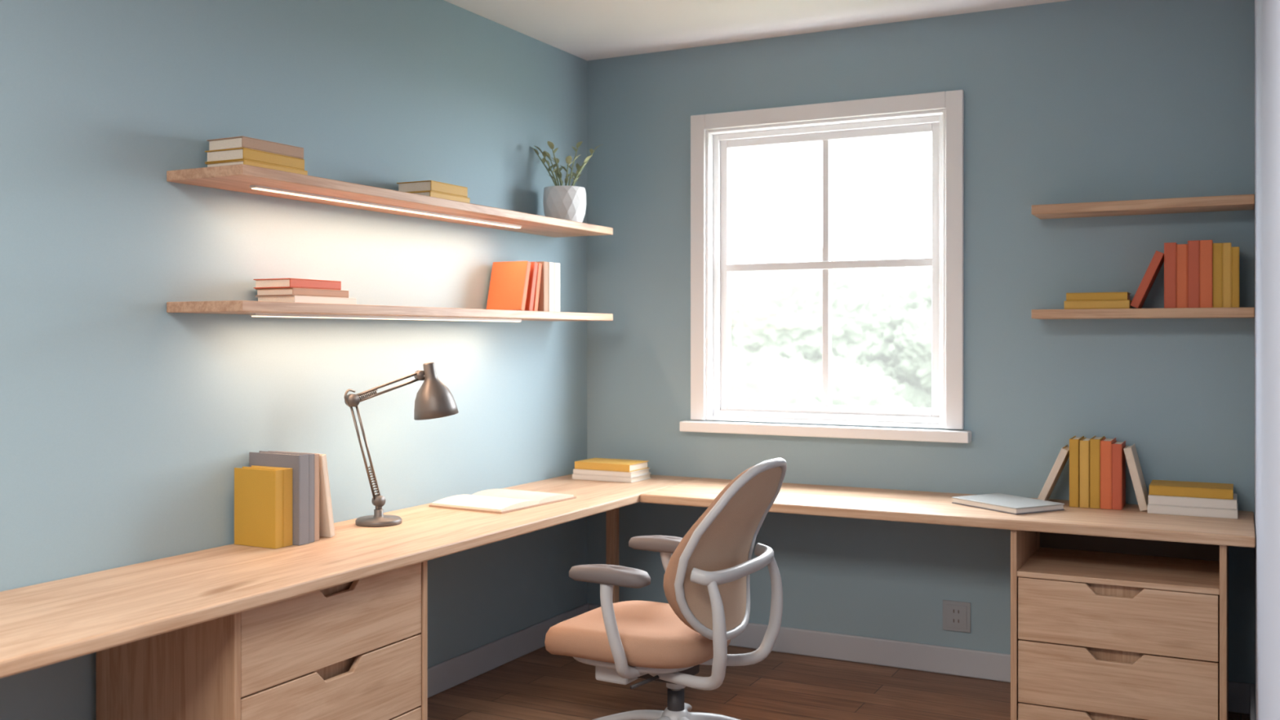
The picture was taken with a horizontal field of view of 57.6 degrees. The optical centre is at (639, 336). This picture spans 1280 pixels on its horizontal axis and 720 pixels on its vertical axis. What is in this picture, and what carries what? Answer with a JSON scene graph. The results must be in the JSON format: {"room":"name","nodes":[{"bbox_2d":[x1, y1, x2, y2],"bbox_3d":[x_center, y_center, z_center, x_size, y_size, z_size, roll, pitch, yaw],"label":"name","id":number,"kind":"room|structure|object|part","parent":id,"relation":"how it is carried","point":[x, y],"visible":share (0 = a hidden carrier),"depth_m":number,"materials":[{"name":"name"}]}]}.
{"room":"office","nodes":[
{"label":"office","id":0,"kind":"room"},
{"bbox_2d":[0,0,586,719],"bbox_3d":[-1.798,0.035,2.906,0.150,2.780,6.713,0,0,27],"label":"wall","id":1,"kind":"structure","parent":0,"point":[126,422],"depth_m":3.81,"materials":[{"name":"blue paint"}]},
{"bbox_2d":[166,164,613,237],"bbox_3d":[-0.769,-0.473,4.393,0.310,0.043,2.220,0,0,27],"label":"floating shelf","id":2,"kind":"object","parent":1,"relation":"attached to","point":[243,178],"visible":1,"depth_m":3.96,"materials":[{"name":"brown wood"}]},
{"bbox_2d":[204,136,307,175],"bbox_3d":[-1.208,-0.551,3.666,0.168,0.111,0.274,0,0,27],"label":"book stack","id":3,"kind":"object","parent":2,"relation":"on","point":[246,150],"visible":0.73,"depth_m":3.58,"materials":[{"name":"paper"}]},
{"bbox_2d":[251,187,520,228],"bbox_3d":[-0.846,-0.454,4.219,0.020,0.003,1.470,0,0,27],"label":"diffuser","id":4,"kind":"object","parent":2,"relation":"attached to","point":[280,190],"depth_m":4.09,"materials":[{"name":"beige plastic"}]},
{"bbox_2d":[396,180,470,203],"bbox_3d":[-0.795,-0.538,4.463,0.170,0.085,0.250,0,0,27],"label":"book stack","id":5,"kind":"object","parent":2,"relation":"on","point":[427,188],"visible":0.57,"depth_m":4.38,"materials":[{"name":"paper"}]},
{"bbox_2d":[532,141,602,222],"bbox_3d":[-0.316,-0.696,5.245,0.332,0.402,0.291,0,0,-29],"label":"potted plant","id":6,"kind":"object","parent":2,"relation":"on","point":[568,202],"visible":0.99,"depth_m":5.16,"materials":[{"name":"green plant"}]},
{"bbox_3d":[-0.338,-0.581,5.228,0.192,0.170,0.196,0,0,27],"label":"pot","id":7,"kind":"part","parent":6,"relation":"part of","materials":[{"name":"white ceramic"}]},
{"bbox_2d":[166,300,613,321],"bbox_3d":[-0.769,-0.082,4.393,0.310,0.043,2.220,0,0,27],"label":"floating shelf","id":8,"kind":"object","parent":1,"relation":"attached to","point":[255,308],"visible":1,"depth_m":3.88,"materials":[{"name":"brown wood"}]},
{"bbox_2d":[253,278,356,304],"bbox_3d":[-1.108,-0.144,3.858,0.170,0.081,0.302,0,0,27],"label":"book stack","id":9,"kind":"object","parent":8,"relation":"on","point":[277,290],"visible":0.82,"depth_m":3.75,"materials":[{"name":"red paper"}]},
{"bbox_2d":[251,315,518,321],"bbox_3d":[-0.846,-0.061,4.219,0.020,0.003,1.470,0,0,27],"label":"diffuser","id":10,"kind":"object","parent":8,"relation":"attached to","point":[396,317],"depth_m":4.18,"materials":[{"name":"beige plastic"}]},
{"bbox_2d":[486,261,559,311],"bbox_3d":[-0.500,-0.213,5.018,0.175,0.218,0.316,0,0,27],"label":"leaning books","id":11,"kind":"object","parent":8,"relation":"on","point":[526,286],"visible":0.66,"depth_m":4.93,"materials":[{"name":"orange paper"}]},
{"bbox_2d":[427,603,589,697],"bbox_3d":[-1.759,1.367,2.801,0.016,0.115,6.563,0,0,27],"label":"baseboard","id":12,"kind":"structure","parent":1,"relation":"attached to","point":[442,677],"depth_m":4.96,"materials":[{"name":"grey paint"}]},
{"bbox_2d":[444,0,1068,60],"bbox_3d":[0.258,-1.415,1.759,4.856,0.120,6.863,0,0,27],"label":"ceiling","id":13,"kind":"structure","parent":0,"point":[585,29],"depth_m":4.95,"materials":[{"name":"white paint"}]},
{"bbox_2d":[427,645,1249,719],"bbox_3d":[0.258,1.485,1.759,4.856,0.120,6.863,0,0,27],"label":"floor","id":14,"kind":"structure","parent":0,"point":[539,684],"depth_m":4.62,"materials":[{"name":"brown wood"}]},
{"bbox_2d":[96,560,427,719],"bbox_3d":[-1.095,1.062,3.470,0.530,0.727,0.800,0,0,27],"label":"base cabinet","id":15,"kind":"object","parent":14,"relation":"on","point":[356,650],"visible":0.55,"depth_m":3.21,"materials":[{"name":"brown wood"}]},
{"bbox_3d":[-0.872,0.821,3.354,0.020,0.235,0.748,0,0,27],"label":"drawer","id":16,"kind":"part","parent":15,"relation":"part of","materials":[{"name":"brown wood"}]},
{"bbox_3d":[-0.872,1.056,3.354,0.020,0.225,0.748,0,0,27],"label":"drawer","id":17,"kind":"part","parent":15,"relation":"part of","materials":[{"name":"brown wood"}]},
{"bbox_3d":[-0.872,1.284,3.354,0.020,0.222,0.748,0,0,27],"label":"drawer","id":18,"kind":"part","parent":15,"relation":"part of","materials":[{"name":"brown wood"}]},
{"bbox_2d":[0,474,1255,678],"bbox_3d":[-0.156,1.042,2.760,2.897,0.765,5.161,0,0,27],"label":"desk","id":19,"kind":"object","parent":14,"relation":"on","point":[46,624],"visible":0.72,"depth_m":3.62,"materials":[{"name":"brown wood"}]},
{"bbox_2d":[234,450,335,548],"bbox_3d":[-1.145,0.517,3.759,0.215,0.285,0.258,0,0,27],"label":"upright books","id":20,"kind":"object","parent":19,"relation":"on","point":[282,499],"visible":1,"depth_m":3.67,"materials":[{"name":"yellow paper"}]},
{"bbox_2d":[344,362,458,527],"bbox_3d":[-0.852,0.376,4.128,0.420,0.567,0.168,0,0,-25],"label":"desk lamp","id":21,"kind":"object","parent":19,"relation":"on","point":[433,399],"visible":1,"depth_m":4.10,"materials":[{"name":"grey metal"}]},
{"bbox_3d":[-0.905,0.371,4.090,0.316,0.498,0.065,0,0,-40],"label":"arm","id":22,"kind":"part","parent":21,"relation":"part of","materials":[{"name":"grey metal"}]},
{"bbox_3d":[-0.731,0.195,4.179,0.159,0.205,0.159,0,0,27],"label":"lamp shade","id":23,"kind":"part","parent":21,"relation":"part of","materials":[{"name":"grey metal"}]},
{"bbox_2d":[428,488,576,513],"bbox_3d":[-0.538,0.646,4.623,0.356,0.027,0.490,0,0,31],"label":"open notebook","id":24,"kind":"object","parent":19,"relation":"on","point":[491,500],"visible":1,"depth_m":4.52,"materials":[{"name":"white paper"}]},
{"bbox_2d":[572,457,651,483],"bbox_3d":[-0.130,0.619,5.391,0.310,0.081,0.205,0,0,27],"label":"book stack","id":25,"kind":"object","parent":19,"relation":"on","point":[619,470],"visible":1,"depth_m":5.32,"materials":[{"name":"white paper"}]},
{"bbox_3d":[-0.124,1.061,5.267,0.045,0.728,0.045,0,0,27],"label":"leg","id":26,"kind":"part","parent":19,"relation":"part of","materials":[{"name":"brown wood"}]},
{"bbox_2d":[951,493,1064,515],"bbox_3d":[1.421,0.647,4.505,0.250,0.025,0.340,0,0,-28],"label":"closed laptop","id":27,"kind":"object","parent":19,"relation":"on","point":[999,502],"visible":1,"depth_m":4.44,"materials":[{"name":"grey metal"}]},
{"bbox_2d":[1037,435,1148,511],"bbox_3d":[1.770,0.527,4.544,0.403,0.265,0.180,0,0,27],"label":"books","id":28,"kind":"object","parent":19,"relation":"on","point":[1097,464],"visible":0.96,"depth_m":4.46,"materials":[{"name":"yellow paper"}]},
{"bbox_2d":[1146,480,1237,519],"bbox_3d":[2.071,0.608,4.358,0.300,0.103,0.205,0,0,27],"label":"book stack","id":29,"kind":"object","parent":19,"relation":"on","point":[1210,500],"visible":1,"depth_m":4.28,"materials":[{"name":"white paper"}]},
{"bbox_2d":[544,457,786,719],"bbox_3d":[0.084,0.903,3.804,0.787,1.043,0.656,0,0,29],"label":"office chair","id":30,"kind":"object","parent":14,"relation":"on","point":[708,570],"visible":1,"depth_m":3.63,"materials":[{"name":"fabric"}]},
{"bbox_3d":[-0.005,0.994,3.857,0.580,0.131,0.500,0,0,29],"label":"seat","id":31,"kind":"part","parent":30,"relation":"part of","materials":[{"name":"fabric"}]},
{"bbox_3d":[0.147,0.892,3.772,0.495,0.398,0.635,0,0,29],"label":"frame","id":32,"kind":"part","parent":30,"relation":"part of","materials":[{"name":"grey plastic"}]},
{"bbox_3d":[0.299,0.668,3.687,0.263,0.554,0.519,0,0,29],"label":"backrest","id":33,"kind":"part","parent":30,"relation":"part of","materials":[{"name":"beige fabric"}]},
{"bbox_3d":[0.328,0.668,3.671,0.230,0.573,0.538,0,0,29],"label":"frame","id":34,"kind":"part","parent":30,"relation":"part of","materials":[{"name":"grey plastic"}]},
{"bbox_2d":[1010,529,1228,719],"bbox_3d":[1.781,1.062,4.302,0.700,0.727,0.560,0,0,27],"label":"base cabinet","id":35,"kind":"object","parent":14,"relation":"on","point":[1102,628],"visible":0.93,"depth_m":4.10,"materials":[{"name":"brown wood"}]},
{"bbox_3d":[1.659,1.361,4.066,0.648,0.068,0.020,0,0,27],"label":"drawer","id":36,"kind":"part","parent":35,"relation":"part of","materials":[{"name":"brown wood"}]},
{"bbox_3d":[1.659,0.984,4.066,0.648,0.223,0.020,0,0,27],"label":"drawer","id":37,"kind":"part","parent":35,"relation":"part of","materials":[{"name":"brown wood"}]},
{"bbox_3d":[1.659,1.211,4.066,0.648,0.222,0.020,0,0,27],"label":"drawer","id":38,"kind":"part","parent":35,"relation":"part of","materials":[{"name":"brown wood"}]},
{"bbox_2d":[1017,546,1219,595],"bbox_3d":[1.780,0.859,4.299,0.656,0.020,0.544,0,0,27],"label":"niche shelf","id":39,"kind":"object","parent":35,"relation":"attached to","point":[1144,571],"depth_m":4.22,"materials":[{"name":"brown wood"}]},
{"bbox_2d":[586,0,1254,685],"bbox_3d":[1.865,0.035,4.707,4.706,2.780,0.150,0,0,27],"label":"wall","id":40,"kind":"structure","parent":0,"point":[1070,101],"depth_m":4.84,"materials":[{"name":"blue paint"}]},
{"bbox_2d":[706,109,945,428],"bbox_3d":[0.835,-0.285,5.234,1.110,1.350,0.160,0,0,27],"label":"window","id":41,"kind":"structure","parent":40,"relation":"in","point":[826,264],"depth_m":5.24,"materials":[{"name":"white paint"}]},
{"bbox_2d":[680,420,971,443],"bbox_3d":[0.820,0.410,5.205,1.320,0.064,0.225,0,0,27],"label":"sill","id":42,"kind":"structure","parent":40,"relation":"attached to","point":[762,428],"depth_m":5.08,"materials":[{"name":"white paint"}]},
{"bbox_2d":[690,89,964,429],"bbox_3d":[0.797,-0.321,5.161,1.254,1.422,0.024,0,0,27],"label":"window frame","id":43,"kind":"structure","parent":40,"relation":"attached to","point":[953,101],"depth_m":5.04,"materials":[{"name":"white paint"}]},
{"bbox_2d":[588,603,1254,714],"bbox_3d":[1.032,1.367,5.044,2.885,0.115,0.016,0,0,27],"label":"baseboard","id":44,"kind":"structure","parent":40,"relation":"attached to","point":[975,664],"depth_m":5.00,"materials":[{"name":"grey paint"}]},
{"bbox_2d":[942,600,970,632],"bbox_3d":[1.331,1.177,4.892,0.115,0.125,0.012,0,0,27],"label":"power outlet","id":45,"kind":"object","parent":40,"relation":"attached to","point":[956,615],"visible":1,"depth_m":4.89,"materials":[{"name":"grey plastic"}]},
{"bbox_2d":[1031,194,1254,219],"bbox_3d":[1.923,-0.495,4.467,0.772,0.036,0.221,0,0,27],"label":"floating shelf","id":46,"kind":"object","parent":40,"relation":"attached to","point":[1243,202],"visible":1,"depth_m":4.39,"materials":[{"name":"brown wood"}]},
{"bbox_2d":[1031,306,1254,319],"bbox_3d":[1.923,-0.087,4.467,0.772,0.036,0.221,0,0,27],"label":"floating shelf","id":47,"kind":"object","parent":40,"relation":"attached to","point":[1242,312],"visible":1,"depth_m":4.37,"materials":[{"name":"brown wood"}]},
{"bbox_2d":[1064,292,1131,309],"bbox_3d":[1.789,-0.137,4.535,0.235,0.063,0.170,0,0,27],"label":"book stack","id":48,"kind":"object","parent":47,"relation":"on","point":[1088,300],"visible":0.89,"depth_m":4.46,"materials":[{"name":"paper"}]},
{"bbox_2d":[1129,240,1239,308],"bbox_3d":[2.062,-0.231,4.405,0.370,0.250,0.170,0,0,27],"label":"books","id":49,"kind":"object","parent":47,"relation":"on","point":[1202,273],"visible":0.9,"depth_m":4.31,"materials":[{"name":"paper"}]},
{"bbox_2d":[1254,0,1279,719],"bbox_3d":[1.508,0.035,2.690,0.120,2.780,3.763,0,0,27],"label":"door frame","id":50,"kind":"structure","parent":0,"point":[1267,12],"depth_m":2.23,"materials":[{"name":"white paint"}]},
{"bbox_2d":[1249,684,1255,719],"bbox_3d":[1.444,1.367,2.714,0.016,0.115,3.747,0,0,27],"label":"baseboard","id":51,"kind":"structure","parent":50,"relation":"attached to","point":[1252,706],"depth_m":4.15,"materials":[{"name":"grey paint"}]},
{"label":"outside","id":52,"kind":"structure","parent":0,"visible":0},
{"bbox_3d":[16.047,11.525,63.746,150.000,0.200,112.000,0,0,27],"label":"lawn","id":53,"kind":"structure","parent":52,"visible":0},
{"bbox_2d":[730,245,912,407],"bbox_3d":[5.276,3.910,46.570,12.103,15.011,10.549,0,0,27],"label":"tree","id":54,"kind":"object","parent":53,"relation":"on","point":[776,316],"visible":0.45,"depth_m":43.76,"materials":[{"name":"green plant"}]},
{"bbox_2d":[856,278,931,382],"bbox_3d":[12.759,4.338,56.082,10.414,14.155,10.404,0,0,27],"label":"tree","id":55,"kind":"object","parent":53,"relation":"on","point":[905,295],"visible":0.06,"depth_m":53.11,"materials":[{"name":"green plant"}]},
{"bbox_2d":[887,306,932,408],"bbox_3d":[14.005,4.898,51.079,9.375,13.035,8.571,0,0,-20],"label":"tree","id":56,"kind":"object","parent":53,"relation":"on","point":[910,352],"visible":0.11,"depth_m":49.06,"materials":[{"name":"green plant"}]},
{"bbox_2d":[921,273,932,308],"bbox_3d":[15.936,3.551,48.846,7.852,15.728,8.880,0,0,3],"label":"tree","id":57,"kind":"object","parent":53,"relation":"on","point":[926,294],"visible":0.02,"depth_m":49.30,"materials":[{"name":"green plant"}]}
]}

